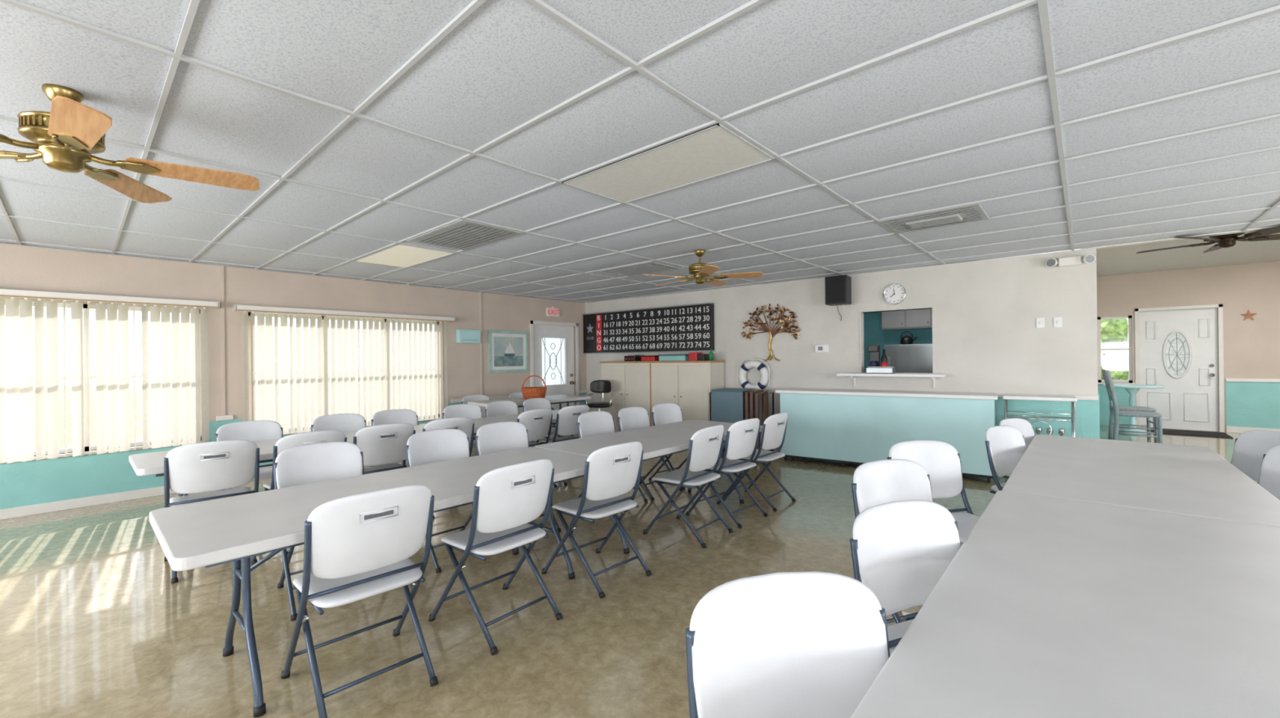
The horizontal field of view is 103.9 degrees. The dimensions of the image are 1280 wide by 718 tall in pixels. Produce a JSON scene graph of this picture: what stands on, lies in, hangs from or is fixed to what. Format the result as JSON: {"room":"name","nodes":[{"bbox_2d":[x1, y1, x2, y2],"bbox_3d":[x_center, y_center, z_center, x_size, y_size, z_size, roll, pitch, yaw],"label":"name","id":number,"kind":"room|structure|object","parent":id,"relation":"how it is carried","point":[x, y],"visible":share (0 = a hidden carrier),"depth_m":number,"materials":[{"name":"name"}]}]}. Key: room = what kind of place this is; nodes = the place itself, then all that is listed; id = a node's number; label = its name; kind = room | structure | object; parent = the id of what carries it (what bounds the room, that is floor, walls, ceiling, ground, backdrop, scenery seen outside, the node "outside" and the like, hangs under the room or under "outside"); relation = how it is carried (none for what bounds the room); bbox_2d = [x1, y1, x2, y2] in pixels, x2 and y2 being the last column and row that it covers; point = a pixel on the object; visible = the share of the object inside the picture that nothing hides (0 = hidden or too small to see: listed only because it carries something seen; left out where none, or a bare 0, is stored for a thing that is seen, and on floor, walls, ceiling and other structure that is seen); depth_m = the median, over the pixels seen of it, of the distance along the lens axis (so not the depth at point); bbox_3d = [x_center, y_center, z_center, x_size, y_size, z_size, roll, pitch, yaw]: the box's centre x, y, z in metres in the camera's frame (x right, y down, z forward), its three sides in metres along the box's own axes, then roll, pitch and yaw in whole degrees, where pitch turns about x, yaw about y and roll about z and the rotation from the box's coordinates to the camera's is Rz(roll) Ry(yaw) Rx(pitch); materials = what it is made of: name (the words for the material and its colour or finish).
{"room":"community hall","nodes":[
{"label":"community hall","id":0,"kind":"room"},
{"bbox_2d":[0,244,586,464],"bbox_3d":[-4.702,0.199,6.758,0.150,2.700,10.550,-1,0,42],"label":"wall","id":1,"kind":"structure","parent":0,"point":[21,268],"depth_m":6.46,"materials":[{"name":"beige paint"}]},
{"bbox_2d":[18,301,201,461],"bbox_3d":[-6.205,0.215,5.017,0.155,1.600,2.810,-1,0,42],"label":"window","id":2,"kind":"structure","parent":1,"relation":"in","point":[93,448],"depth_m":5.36,"materials":[{"name":"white glass"}]},
{"bbox_2d":[0,288,219,463],"bbox_3d":[-6.101,0.169,4.951,0.160,1.690,3.010,-1,0,42],"label":"vertical blind","id":3,"kind":"object","parent":2,"relation":"attached to","point":[19,319],"visible":0.98,"depth_m":5.36,"materials":[{"name":"plastic"}]},
{"bbox_2d":[0,447,474,519],"bbox_3d":[-4.567,1.498,6.750,0.016,0.100,10.400,-1,0,42],"label":"baseboard","id":4,"kind":"structure","parent":1,"relation":"attached to","point":[28,510],"depth_m":5.26,"materials":[{"name":"wood"}]},
{"bbox_2d":[0,392,586,509],"bbox_3d":[-4.581,1.148,6.759,0.011,0.800,10.400,-1,0,42],"label":"wainscot","id":5,"kind":"structure","parent":1,"relation":"attached to","point":[26,483],"depth_m":5.25,"materials":[{"name":"teal paint"}]},
{"bbox_2d":[248,312,440,435],"bbox_3d":[-4.146,0.193,7.334,0.155,1.600,2.610,-1,0,42],"label":"window","id":6,"kind":"structure","parent":1,"relation":"in","point":[249,313],"depth_m":7.04,"materials":[{"name":"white glass"}]},
{"bbox_2d":[232,304,455,435],"bbox_3d":[-4.051,0.152,7.256,0.160,1.660,2.860,-1,0,42],"label":"vertical blind","id":7,"kind":"object","parent":6,"relation":"attached to","point":[264,358],"visible":0.89,"depth_m":6.97,"materials":[{"name":"plastic"}]},
{"bbox_2d":[220,266,482,415],"bbox_3d":[-3.955,-0.239,7.474,0.020,1.840,3.556,-1,0,42],"label":"trim","id":8,"kind":"structure","parent":1,"relation":"attached to","point":[222,268],"depth_m":6.16,"materials":[{"name":"beige paint"}]},
{"bbox_2d":[216,390,587,421],"bbox_3d":[-3.140,0.703,8.372,0.030,0.060,6.070,-1,0,42],"label":"trim","id":9,"kind":"structure","parent":1,"relation":"attached to","point":[220,418],"depth_m":8.43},
{"bbox_2d":[455,329,481,343],"bbox_3d":[-2.924,-0.382,8.551,0.130,0.225,0.420,-1,0,42],"label":"sign","id":10,"kind":"object","parent":1,"relation":"attached to","point":[462,336],"visible":1,"depth_m":8.49,"materials":[{"name":"teal plastic"}]},
{"bbox_2d":[488,330,528,373],"bbox_3d":[-2.408,-0.135,9.204,0.030,0.760,0.840,-1,0,42],"label":"framed picture","id":11,"kind":"object","parent":1,"relation":"attached to","point":[508,351],"visible":1,"depth_m":9.18,"materials":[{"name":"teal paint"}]},
{"bbox_2d":[546,306,559,317],"bbox_3d":[-1.728,-0.942,9.959,0.055,0.200,0.302,-1,0,42],"label":"exit sign","id":12,"kind":"object","parent":1,"relation":"attached to","point":[550,312],"visible":1,"depth_m":9.93,"materials":[{"name":"white paint"}]},
{"bbox_2d":[529,320,579,426],"bbox_3d":[-1.738,0.388,10.073,0.170,2.260,1.220,-1,0,42],"label":"door","id":13,"kind":"structure","parent":1,"relation":"in","point":[552,344],"depth_m":10.10,"materials":[{"name":"white paint"}]},
{"bbox_2d":[0,434,1004,717],"bbox_3d":[1.471,1.545,4.594,12.230,0.120,15.500,-1,0,42],"label":"floor","id":14,"kind":"structure","parent":0,"point":[94,623],"depth_m":2.96,"materials":[{"name":"plastic"}]},
{"bbox_2d":[164,440,259,583],"bbox_3d":[-3.233,1.069,3.794,0.540,0.949,0.611,-1,0,-43],"label":"folding chair","id":15,"kind":"object","parent":14,"relation":"on","point":[212,466],"visible":0.74,"depth_m":3.63,"materials":[{"name":"white plastic"}]},
{"bbox_2d":[214,420,283,490],"bbox_3d":[-3.598,1.073,4.707,0.611,0.949,0.540,-1,0,38],"label":"folding chair","id":16,"kind":"object","parent":14,"relation":"on","point":[254,430],"visible":0.35,"depth_m":4.84,"materials":[{"name":"white plastic"}]},
{"bbox_2d":[128,425,424,496],"bbox_3d":[-2.991,1.143,4.569,0.850,0.784,2.300,-1,0,42],"label":"folding table","id":17,"kind":"object","parent":14,"relation":"on","point":[153,463],"visible":0.12,"depth_m":3.94,"materials":[{"name":"plastic"}]},
{"bbox_2d":[262,430,346,554],"bbox_3d":[-2.841,1.065,4.235,0.611,0.949,0.540,-1,0,38],"label":"folding chair","id":18,"kind":"object","parent":14,"relation":"on","point":[286,442],"visible":0.24,"depth_m":4.03,"materials":[{"name":"white plastic"}]},
{"bbox_2d":[273,441,364,621],"bbox_3d":[-2.049,1.057,3.304,0.611,0.949,0.540,-1,0,44],"label":"folding chair","id":19,"kind":"object","parent":14,"relation":"on","point":[309,464],"visible":0.41,"depth_m":3.41,"materials":[{"name":"white plastic"}]},
{"bbox_2d":[311,413,373,466],"bbox_3d":[-3.092,1.068,5.275,0.611,0.949,0.540,-1,0,42],"label":"folding chair","id":20,"kind":"object","parent":14,"relation":"on","point":[348,422],"visible":0.2,"depth_m":5.43,"materials":[{"name":"white plastic"}]},
{"bbox_2d":[280,484,438,717],"bbox_3d":[-1.315,1.049,2.370,0.611,0.949,0.540,-1,0,45],"label":"folding chair","id":21,"kind":"object","parent":14,"relation":"on","point":[359,547],"visible":1,"depth_m":2.21,"materials":[{"name":"white plastic"}]},
{"bbox_2d":[149,447,588,717],"bbox_3d":[-1.298,1.126,3.011,0.960,0.784,2.300,-1,0,42],"label":"folding table","id":22,"kind":"object","parent":14,"relation":"on","point":[207,534],"visible":0.79,"depth_m":2.45,"materials":[{"name":"plastic"}]},
{"bbox_2d":[353,422,415,474],"bbox_3d":[-2.443,1.061,4.684,0.611,0.949,0.540,-1,0,44],"label":"folding chair","id":23,"kind":"object","parent":14,"relation":"on","point":[384,444],"visible":0.5,"depth_m":4.52,"materials":[{"name":"white plastic"}]},
{"bbox_2d":[371,408,418,464],"bbox_3d":[-2.701,1.064,5.716,0.611,0.949,0.540,-1,0,40],"label":"folding chair","id":24,"kind":"object","parent":14,"relation":"on","point":[398,415],"visible":0.24,"depth_m":5.87,"materials":[{"name":"white plastic"}]},
{"bbox_2d":[405,428,472,573],"bbox_3d":[-1.484,1.051,3.939,0.611,0.949,0.540,-1,0,41],"label":"folding chair","id":25,"kind":"object","parent":14,"relation":"on","point":[435,446],"visible":0.32,"depth_m":4.07,"materials":[{"name":"white plastic"}]},
{"bbox_2d":[422,417,474,518],"bbox_3d":[-2.037,1.057,5.139,0.611,0.949,0.540,-1,0,44],"label":"folding chair","id":26,"kind":"object","parent":14,"relation":"on","point":[466,424],"visible":0.2,"depth_m":5.00,"materials":[{"name":"white plastic"}]},
{"bbox_2d":[442,404,482,448],"bbox_3d":[-2.149,1.058,6.336,0.540,0.949,0.611,-1,0,-45],"label":"folding chair","id":27,"kind":"object","parent":14,"relation":"on","point":[471,411],"visible":0.27,"depth_m":6.50,"materials":[{"name":"white plastic"}]},
{"bbox_2d":[461,395,489,448],"bbox_3d":[-2.520,1.062,8.071,0.611,0.949,0.540,-1,0,38],"label":"folding chair","id":28,"kind":"object","parent":14,"relation":"on","point":[472,397],"visible":0.12,"depth_m":8.24,"materials":[{"name":"white plastic"}]},
{"bbox_2d":[428,458,562,655],"bbox_3d":[-0.830,1.044,2.916,0.611,0.949,0.540,-1,0,40],"label":"folding chair","id":29,"kind":"object","parent":14,"relation":"on","point":[506,499],"visible":1,"depth_m":2.76,"materials":[{"name":"white plastic"}]},
{"bbox_2d":[484,400,519,417],"bbox_3d":[-1.750,1.054,6.785,0.611,0.949,0.540,-1,0,40],"label":"folding chair","id":30,"kind":"object","parent":14,"relation":"on","point":[499,408],"visible":0.32,"depth_m":6.93,"materials":[{"name":"white plastic"}]},
{"bbox_2d":[418,409,610,440],"bbox_3d":[-1.456,1.127,6.296,0.850,0.784,2.300,-1,0,42],"label":"folding table","id":31,"kind":"object","parent":14,"relation":"on","point":[479,422],"visible":0.02,"depth_m":6.11,"materials":[{"name":"plastic"}]},
{"bbox_2d":[475,422,560,532],"bbox_3d":[-1.092,1.047,4.380,0.611,0.949,0.540,-1,0,43],"label":"folding chair","id":32,"kind":"object","parent":14,"relation":"on","point":[499,437],"visible":0.35,"depth_m":4.52,"materials":[{"name":"white plastic"}]},
{"bbox_2d":[467,395,591,437],"bbox_3d":[-1.714,1.080,8.023,0.800,0.884,1.850,-1,0,42],"label":"folding table","id":33,"kind":"object","parent":14,"relation":"on","point":[553,399],"visible":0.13,"depth_m":8.02,"materials":[{"name":"plastic"}]},
{"bbox_2d":[520,375,546,399],"bbox_3d":[-1.690,0.447,7.997,0.406,0.380,0.404,-1,0,2],"label":"wicker basket","id":34,"kind":"object","parent":33,"relation":"on","point":[528,393],"visible":0.91,"depth_m":7.87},
{"bbox_2d":[516,408,556,487],"bbox_3d":[-1.359,1.050,5.902,0.611,0.949,0.540,-1,0,37],"label":"folding chair","id":35,"kind":"object","parent":14,"relation":"on","point":[538,423],"visible":0.46,"depth_m":5.77,"materials":[{"name":"white plastic"}]},
{"bbox_2d":[522,398,563,443],"bbox_3d":[-1.352,1.050,7.233,0.611,0.949,0.540,-1,0,38],"label":"folding chair","id":36,"kind":"object","parent":14,"relation":"on","point":[531,404],"visible":0.27,"depth_m":7.36,"materials":[{"name":"white plastic"}]},
{"bbox_2d":[538,404,590,485],"bbox_3d":[-0.961,1.046,6.350,0.611,0.949,0.540,-1,0,42],"label":"folding chair","id":37,"kind":"object","parent":14,"relation":"on","point":[566,420],"visible":0.56,"depth_m":6.14,"materials":[{"name":"white plastic"}]},
{"bbox_2d":[541,441,652,598],"bbox_3d":[-0.299,1.039,3.513,0.611,0.949,0.540,-1,0,44],"label":"folding chair","id":38,"kind":"object","parent":14,"relation":"on","point":[611,472],"visible":1,"depth_m":3.36,"materials":[{"name":"white plastic"}]},
{"bbox_2d":[585,380,614,410],"bbox_3d":[-0.744,0.948,9.023,0.569,1.120,0.553,-1,0,12],"label":"office chair","id":39,"kind":"object","parent":14,"relation":"on","point":[602,387],"visible":0.7,"depth_m":9.16,"materials":[{"name":"black plastic"}]},
{"bbox_2d":[577,411,648,502],"bbox_3d":[-0.322,1.039,5.246,0.611,0.949,0.540,-1,0,41],"label":"folding chair","id":40,"kind":"object","parent":14,"relation":"on","point":[590,424],"visible":0.28,"depth_m":5.38,"materials":[{"name":"white plastic"}]},
{"bbox_2d":[534,419,762,554],"bbox_3d":[0.221,1.110,4.751,0.960,0.784,2.300,-1,0,42],"label":"folding table","id":41,"kind":"object","parent":14,"relation":"on","point":[663,440],"visible":0.38,"depth_m":4.47,"materials":[{"name":"plastic"}]},
{"bbox_2d":[617,406,682,500],"bbox_3d":[0.077,1.035,5.695,0.611,0.949,0.540,-1,0,40],"label":"folding chair","id":42,"kind":"object","parent":14,"relation":"on","point":[636,417],"visible":0.42,"depth_m":5.83,"materials":[{"name":"white plastic"}]},
{"bbox_2d":[600,360,724,432],"bbox_3d":[0.335,0.766,9.121,2.460,1.460,0.528,-1,0,38],"label":"storage cabinet","id":43,"kind":"object","parent":14,"relation":"on","point":[687,384],"visible":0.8,"depth_m":8.77,"materials":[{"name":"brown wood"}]},
{"bbox_2d":[657,354,688,360],"bbox_3d":[0.627,-0.026,8.831,0.570,0.115,0.270,-1,0,38],"label":"storage box","id":44,"kind":"object","parent":43,"relation":"on","point":[661,357],"visible":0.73,"depth_m":8.70,"materials":[{"name":"teal paint"}]},
{"bbox_2d":[688,349,713,360],"bbox_3d":[1.053,-0.068,8.460,0.420,0.190,0.200,-1,0,38],"label":"supplies","id":45,"kind":"object","parent":43,"relation":"on","point":[692,356],"visible":1,"depth_m":8.39,"materials":[{"name":"red plastic"}]},
{"bbox_2d":[648,403,687,489],"bbox_3d":[0.476,1.030,6.144,0.540,0.949,0.611,-1,0,-44],"label":"folding chair","id":46,"kind":"object","parent":14,"relation":"on","point":[663,413],"visible":0.3,"depth_m":6.28,"materials":[{"name":"white plastic"}]},
{"bbox_2d":[642,424,733,548],"bbox_3d":[0.419,1.031,4.321,0.611,0.949,0.540,-1,0,39],"label":"folding chair","id":47,"kind":"object","parent":14,"relation":"on","point":[705,445],"visible":1,"depth_m":4.17,"materials":[{"name":"white plastic"}]},
{"bbox_2d":[685,417,768,528],"bbox_3d":[0.831,1.027,4.784,0.611,0.949,0.540,-1,0,45],"label":"folding chair","id":48,"kind":"object","parent":14,"relation":"on","point":[742,437],"visible":0.84,"depth_m":4.61,"materials":[{"name":"white plastic"}]},
{"bbox_2d":[709,387,773,453],"bbox_3d":[1.524,0.969,7.512,0.844,1.030,0.500,-1,0,34],"label":"cabinet","id":49,"kind":"object","parent":14,"relation":"on","point":[726,405],"visible":0.43,"depth_m":7.33,"materials":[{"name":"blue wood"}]},
{"bbox_2d":[723,412,795,511],"bbox_3d":[1.243,1.022,5.247,0.611,0.949,0.540,-1,0,41],"label":"folding chair","id":50,"kind":"object","parent":14,"relation":"on","point":[774,428],"visible":0.76,"depth_m":5.07,"materials":[{"name":"white plastic"}]},
{"bbox_2d":[685,571,889,717],"bbox_3d":[0.409,1.031,1.055,0.540,0.949,0.611,-1,0,-10],"label":"folding chair","id":51,"kind":"object","parent":14,"relation":"on","point":[807,644],"visible":0.91,"depth_m":1.25,"materials":[{"name":"white plastic"}]},
{"bbox_2d":[775,388,997,482],"bbox_3d":[3.192,0.951,6.735,2.630,1.029,0.520,-1,0,35],"label":"counter","id":52,"kind":"object","parent":14,"relation":"on","point":[856,427],"depth_m":6.54,"materials":[{"name":"teal paint"}]},
{"bbox_2d":[851,459,933,623],"bbox_3d":[1.408,1.021,2.480,0.540,0.949,0.611,-1,0,-20],"label":"folding chair","id":53,"kind":"object","parent":14,"relation":"on","point":[882,482],"visible":0.25,"depth_m":2.69,"materials":[{"name":"white plastic"}]},
{"bbox_2d":[849,500,960,656],"bbox_3d":[1.071,1.024,1.696,0.540,0.949,0.611,-1,0,-21],"label":"folding chair","id":54,"kind":"object","parent":14,"relation":"on","point":[901,550],"visible":0.39,"depth_m":1.88,"materials":[{"name":"white plastic"}]},
{"bbox_2d":[883,343,933,373],"bbox_3d":[4.729,0.591,8.653,0.800,1.680,0.710,-1,0,42],"label":"refrigerator","id":55,"kind":"object","parent":14,"relation":"on","point":[906,358],"visible":0.12,"depth_m":8.41,"materials":[{"name":"silver metal"}]},
{"bbox_2d":[900,331,916,344],"bbox_3d":[4.593,-0.363,8.612,0.200,0.226,0.233,-1,0,-12],"label":"kettle","id":56,"kind":"object","parent":55,"relation":"on","point":[906,340],"visible":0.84,"depth_m":8.56,"materials":[{"name":"black metal"}]},
{"bbox_2d":[887,440,979,542],"bbox_3d":[1.897,1.016,3.090,0.540,0.949,0.611,-1,0,-10],"label":"folding chair","id":57,"kind":"object","parent":14,"relation":"on","point":[940,460],"visible":0.36,"depth_m":3.29,"materials":[{"name":"white plastic"}]},
{"bbox_2d":[985,425,1026,493],"bbox_3d":[2.955,1.004,3.754,0.540,0.949,0.611,-1,0,-28],"label":"folding chair","id":58,"kind":"object","parent":14,"relation":"on","point":[1006,446],"visible":0.48,"depth_m":3.92,"materials":[{"name":"white plastic"}]},
{"bbox_2d":[999,417,1035,478],"bbox_3d":[3.395,1.000,4.219,0.540,0.949,0.611,-1,0,-28],"label":"folding chair","id":59,"kind":"object","parent":14,"relation":"on","point":[1024,426],"visible":0.08,"depth_m":4.46,"materials":[{"name":"white plastic"}]},
{"bbox_2d":[1003,394,1077,482],"bbox_3d":[4.570,0.937,5.735,0.650,1.030,0.360,-1,0,39],"label":"shelf","id":60,"kind":"object","parent":14,"relation":"on","point":[1073,399],"visible":0.37,"depth_m":5.66,"materials":[{"name":"wood"}]},
{"bbox_2d":[850,490,1279,717],"bbox_3d":[1.487,1.097,1.411,1.050,0.784,2.500,-1,0,42],"label":"folding table","id":61,"kind":"object","parent":14,"relation":"on","point":[1049,607],"visible":1,"depth_m":1.34,"materials":[{"name":"plastic"}]},
{"bbox_2d":[1002,435,1279,528],"bbox_3d":[3.163,1.079,3.273,1.050,0.784,2.500,-1,0,42],"label":"folding table","id":62,"kind":"object","parent":14,"relation":"on","point":[1196,481],"visible":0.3,"depth_m":2.88,"materials":[{"name":"plastic"}]},
{"bbox_2d":[1230,430,1279,481],"bbox_3d":[4.280,0.991,3.593,0.611,0.949,0.540,-1,0,14],"label":"folding chair","id":63,"kind":"object","parent":14,"relation":"on","point":[1250,447],"visible":0.24,"depth_m":3.68,"materials":[{"name":"white plastic"}]},
{"bbox_2d":[1257,445,1279,500],"bbox_3d":[3.749,0.996,2.995,0.611,0.949,0.540,-1,0,14],"label":"folding chair","id":64,"kind":"object","parent":14,"relation":"on","point":[1269,474],"visible":0.13,"depth_m":3.15,"materials":[{"name":"white plastic"}]},
{"bbox_2d":[0,0,1279,302],"bbox_3d":[-0.033,-1.247,2.935,12.130,0.106,10.960,-1,0,42],"label":"ceiling","id":65,"kind":"structure","parent":0,"point":[508,63],"depth_m":2.55,"materials":[{"name":"tile"}]},
{"bbox_2d":[0,84,259,203],"bbox_3d":[-2.481,-0.996,2.176,1.287,0.351,1.316,-1,0,42],"label":"ceiling fan","id":66,"kind":"object","parent":65,"relation":"hanging from","point":[65,137],"depth_m":2.16,"materials":[{"name":"wood"}]},
{"bbox_2d":[353,244,455,267],"bbox_3d":[-2.707,-1.168,5.721,1.242,0.017,0.609,-1,0,42],"label":"ceiling light panel","id":67,"kind":"object","parent":65,"relation":"in","point":[402,255],"depth_m":5.67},
{"bbox_2d":[407,219,523,250],"bbox_3d":[-1.698,-1.173,4.824,1.070,0.027,0.609,-1,0,42],"label":"ceiling vent","id":68,"kind":"object","parent":65,"relation":"in","point":[463,234],"depth_m":4.76,"materials":[{"name":"metal"}]},
{"bbox_2d":[0,0,1279,303],"bbox_3d":[-0.006,-1.202,2.965,11.930,0.016,10.840,-1,0,42],"label":"grid","id":69,"kind":"object","parent":65,"relation":"attached to","point":[176,55],"visible":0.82,"depth_m":2.98,"materials":[{"name":"metal"}]},
{"bbox_2d":[600,262,679,276],"bbox_3d":[-0.004,-1.191,6.707,0.900,0.027,0.609,-1,0,42],"label":"ceiling vent","id":70,"kind":"object","parent":65,"relation":"in","point":[648,268],"depth_m":6.63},
{"bbox_2d":[561,123,774,204],"bbox_3d":[0.141,-1.198,3.190,1.242,0.017,0.609,-1,0,42],"label":"ceiling light panel","id":71,"kind":"object","parent":65,"relation":"in","point":[715,150],"depth_m":3.10,"materials":[{"name":"plastic"}]},
{"bbox_2d":[642,249,763,286],"bbox_3d":[0.661,-1.018,5.616,1.301,0.371,1.308,-1,0,42],"label":"ceiling fan","id":72,"kind":"object","parent":65,"relation":"hanging from","point":[700,271],"depth_m":5.49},
{"bbox_2d":[878,203,989,234],"bbox_3d":[2.583,-1.212,4.406,0.735,0.038,0.609,-1,0,42],"label":"ceiling vent","id":73,"kind":"object","parent":65,"relation":"in","point":[971,213],"depth_m":4.33,"materials":[{"name":"metal"}]},
{"bbox_2d":[585,248,1097,452],"bbox_3d":[2.832,0.120,9.181,8.050,2.700,2.724,-1,0,38],"label":"wall","id":74,"kind":"structure","parent":0,"point":[987,339],"depth_m":6.61,"materials":[{"name":"beige paint"}]},
{"bbox_2d":[582,302,714,354],"bbox_3d":[0.044,-0.540,9.627,3.100,0.840,0.102,-1,0,38],"label":"board","id":75,"kind":"object","parent":74,"relation":"attached to","point":[688,327],"visible":1,"depth_m":9.42,"materials":[{"name":"black plastic"}]},
{"bbox_2d":[737,355,769,391],"bbox_3d":[1.854,0.259,8.186,0.580,0.623,0.138,-1,0,38],"label":"life ring","id":76,"kind":"object","parent":74,"relation":"attached to","point":[765,376],"visible":0.92,"depth_m":8.12,"materials":[{"name":"white paint"}]},
{"bbox_2d":[741,303,799,361],"bbox_3d":[2.082,-0.424,8.039,0.993,0.926,0.069,-1,0,38],"label":"wall art","id":77,"kind":"object","parent":74,"relation":"attached to","point":[786,325],"visible":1,"depth_m":8.01,"materials":[{"name":"gold metal"}]},
{"bbox_2d":[814,344,828,352],"bbox_3d":[2.737,-0.159,7.548,0.200,0.120,0.033,-1,0,38],"label":"thermostat","id":78,"kind":"object","parent":74,"relation":"attached to","point":[818,348],"visible":1,"depth_m":7.53,"materials":[{"name":"white paint"}]},
{"bbox_2d":[825,275,851,320],"bbox_3d":[2.874,-0.870,7.231,0.300,0.621,0.350,-1,0,38],"label":"wall speaker","id":79,"kind":"object","parent":74,"relation":"attached to","point":[837,288],"visible":1,"depth_m":7.09,"materials":[{"name":"black plastic"}]},
{"bbox_2d":[836,306,946,387],"bbox_3d":[3.460,-0.156,6.945,1.322,1.080,0.400,-1,0,38],"label":"window frame","id":80,"kind":"structure","parent":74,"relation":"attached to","point":[854,375],"depth_m":6.91,"materials":[{"name":"beige paint"}]},
{"bbox_2d":[867,345,879,366],"bbox_3d":[3.379,-0.002,7.244,0.140,0.400,0.155,-1,0,38],"label":"coffee maker","id":81,"kind":"object","parent":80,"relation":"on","point":[874,350],"visible":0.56,"depth_m":7.23,"materials":[{"name":"black plastic"}]},
{"bbox_2d":[866,366,895,373],"bbox_3d":[3.355,0.153,6.986,0.340,0.090,0.190,-1,0,38],"label":"box","id":82,"kind":"object","parent":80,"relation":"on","point":[871,370],"visible":1,"depth_m":6.91,"materials":[{"name":"white metal"}]},
{"bbox_2d":[883,284,906,304],"bbox_3d":[3.513,-0.897,6.925,0.290,0.290,0.035,-1,0,38],"label":"wall clock","id":83,"kind":"object","parent":74,"relation":"attached to","point":[893,294],"visible":1,"depth_m":6.92,"materials":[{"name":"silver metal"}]},
{"bbox_2d":[881,308,932,330],"bbox_3d":[5.049,-0.873,8.624,1.600,0.680,0.368,-1,0,42],"label":"upper cabinet","id":84,"kind":"object","parent":74,"relation":"attached to","point":[916,319],"visible":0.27,"depth_m":8.76,"materials":[{"name":"wood"}]},
{"bbox_2d":[800,387,1097,400],"bbox_3d":[3.818,0.455,6.695,3.406,0.050,0.038,-1,0,38],"label":"trim","id":85,"kind":"structure","parent":74,"relation":"attached to","point":[999,395],"depth_m":6.10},
{"bbox_2d":[994,397,1098,476],"bbox_3d":[3.830,0.970,6.704,3.405,0.980,0.014,-1,0,38],"label":"wainscot","id":86,"kind":"structure","parent":74,"relation":"attached to","point":[1086,411],"depth_m":5.86,"materials":[{"name":"teal paint"}]},
{"bbox_2d":[1044,253,1096,267],"bbox_3d":[4.928,-1.122,5.746,0.442,0.110,0.119,-1,0,38],"label":"emergency light","id":87,"kind":"object","parent":74,"relation":"attached to","point":[1088,259],"visible":1,"depth_m":5.74,"materials":[{"name":"white plastic"}]},
{"bbox_2d":[1099,425,1257,483],"bbox_3d":[8.357,1.288,6.298,3.900,0.250,3.500,-1,0,42],"label":"floor","id":88,"kind":"structure","parent":0,"point":[1224,447],"depth_m":7.21,"materials":[{"name":"tile"}]},
{"bbox_2d":[1101,369,1155,443],"bbox_3d":[7.056,0.665,7.242,0.530,1.026,0.460,-1,0,36],"label":"dining chair","id":89,"kind":"object","parent":88,"relation":"on","point":[1148,428],"visible":0.56,"depth_m":7.26,"materials":[{"name":"grey wood"}]},
{"bbox_2d":[1102,384,1164,435],"bbox_3d":[7.795,0.793,7.930,0.720,0.750,0.720,-1,0,42],"label":"cafe table","id":90,"kind":"object","parent":88,"relation":"on","point":[1132,389],"visible":0.76,"depth_m":7.89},
{"bbox_2d":[1104,370,1163,443],"bbox_3d":[6.494,0.670,6.610,0.530,1.026,0.460,-1,0,42],"label":"dining chair","id":91,"kind":"object","parent":88,"relation":"on","point":[1117,413],"visible":0.97,"depth_m":6.56,"materials":[{"name":"grey wood"}]},
{"bbox_2d":[1151,428,1233,438],"bbox_3d":[8.548,1.153,7.832,0.850,0.015,0.650,-1,0,42],"label":"door mat","id":92,"kind":"object","parent":88,"relation":"on","point":[1172,432],"visible":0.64,"depth_m":7.72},
{"bbox_2d":[1096,261,1279,432],"bbox_3d":[9.611,-0.036,7.612,4.050,2.870,0.150,-1,0,42],"label":"wall","id":93,"kind":"structure","parent":0,"point":[1251,348],"depth_m":7.85,"materials":[{"name":"beige paint"}]},
{"bbox_2d":[1097,315,1135,384],"bbox_3d":[8.284,-0.152,8.747,0.500,1.190,0.155,-1,0,42],"label":"window","id":94,"kind":"structure","parent":93,"relation":"in","point":[1100,381],"depth_m":8.72,"materials":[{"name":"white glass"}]},
{"bbox_2d":[1134,304,1224,432],"bbox_3d":[8.859,0.147,8.269,0.990,2.020,0.170,-1,0,42],"label":"door","id":95,"kind":"structure","parent":93,"relation":"in","point":[1176,348],"depth_m":8.22,"materials":[{"name":"white paint"}]},
{"bbox_2d":[1097,382,1279,429],"bbox_3d":[9.517,0.750,7.594,3.880,0.800,0.011,-1,0,42],"label":"wainscot","id":96,"kind":"structure","parent":93,"relation":"attached to","point":[1248,404],"depth_m":7.74,"materials":[{"name":"teal paint"}]},
{"bbox_2d":[1225,378,1279,382],"bbox_3d":[10.075,0.320,7.083,2.360,0.050,0.030,-1,0,42],"label":"trim","id":97,"kind":"structure","parent":93,"relation":"attached to","point":[1275,380],"depth_m":7.67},
{"bbox_2d":[1226,426,1279,433],"bbox_3d":[10.080,1.095,7.080,2.360,0.100,0.014,-1,0,42],"label":"baseboard","id":98,"kind":"structure","parent":93,"relation":"attached to","point":[1228,429],"depth_m":7.75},
{"bbox_2d":[1096,226,1279,276],"bbox_3d":[8.096,-1.410,6.036,4.100,0.250,4.500,-1,0,42],"label":"ceiling entry","id":99,"kind":"structure","parent":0,"point":[1120,259],"depth_m":7.01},
{"bbox_2d":[1136,226,1279,253],"bbox_3d":[6.145,-1.297,5.265,1.320,0.271,1.270,-1,0,42],"label":"ceiling fan","id":100,"kind":"object","parent":99,"relation":"hanging from","point":[1226,241],"depth_m":5.15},
{"label":"outside","id":101,"kind":"structure","parent":0,"visible":0},
{"bbox_2d":[5,374,435,452],"bbox_3d":[0.018,1.725,0.000,120.000,0.150,120.000,-1,0,42],"label":"ground","id":102,"kind":"structure","parent":101,"point":[139,401],"depth_m":19.26,"materials":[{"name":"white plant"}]},
{"bbox_2d":[1100,318,1128,380],"bbox_3d":[13.120,0.247,13.056,5.781,3.128,1.841,-1,0,45],"label":"hedge","id":103,"kind":"object","parent":102,"relation":"on","point":[1114,332],"visible":0.05,"depth_m":12.98,"materials":[{"name":"plant"}]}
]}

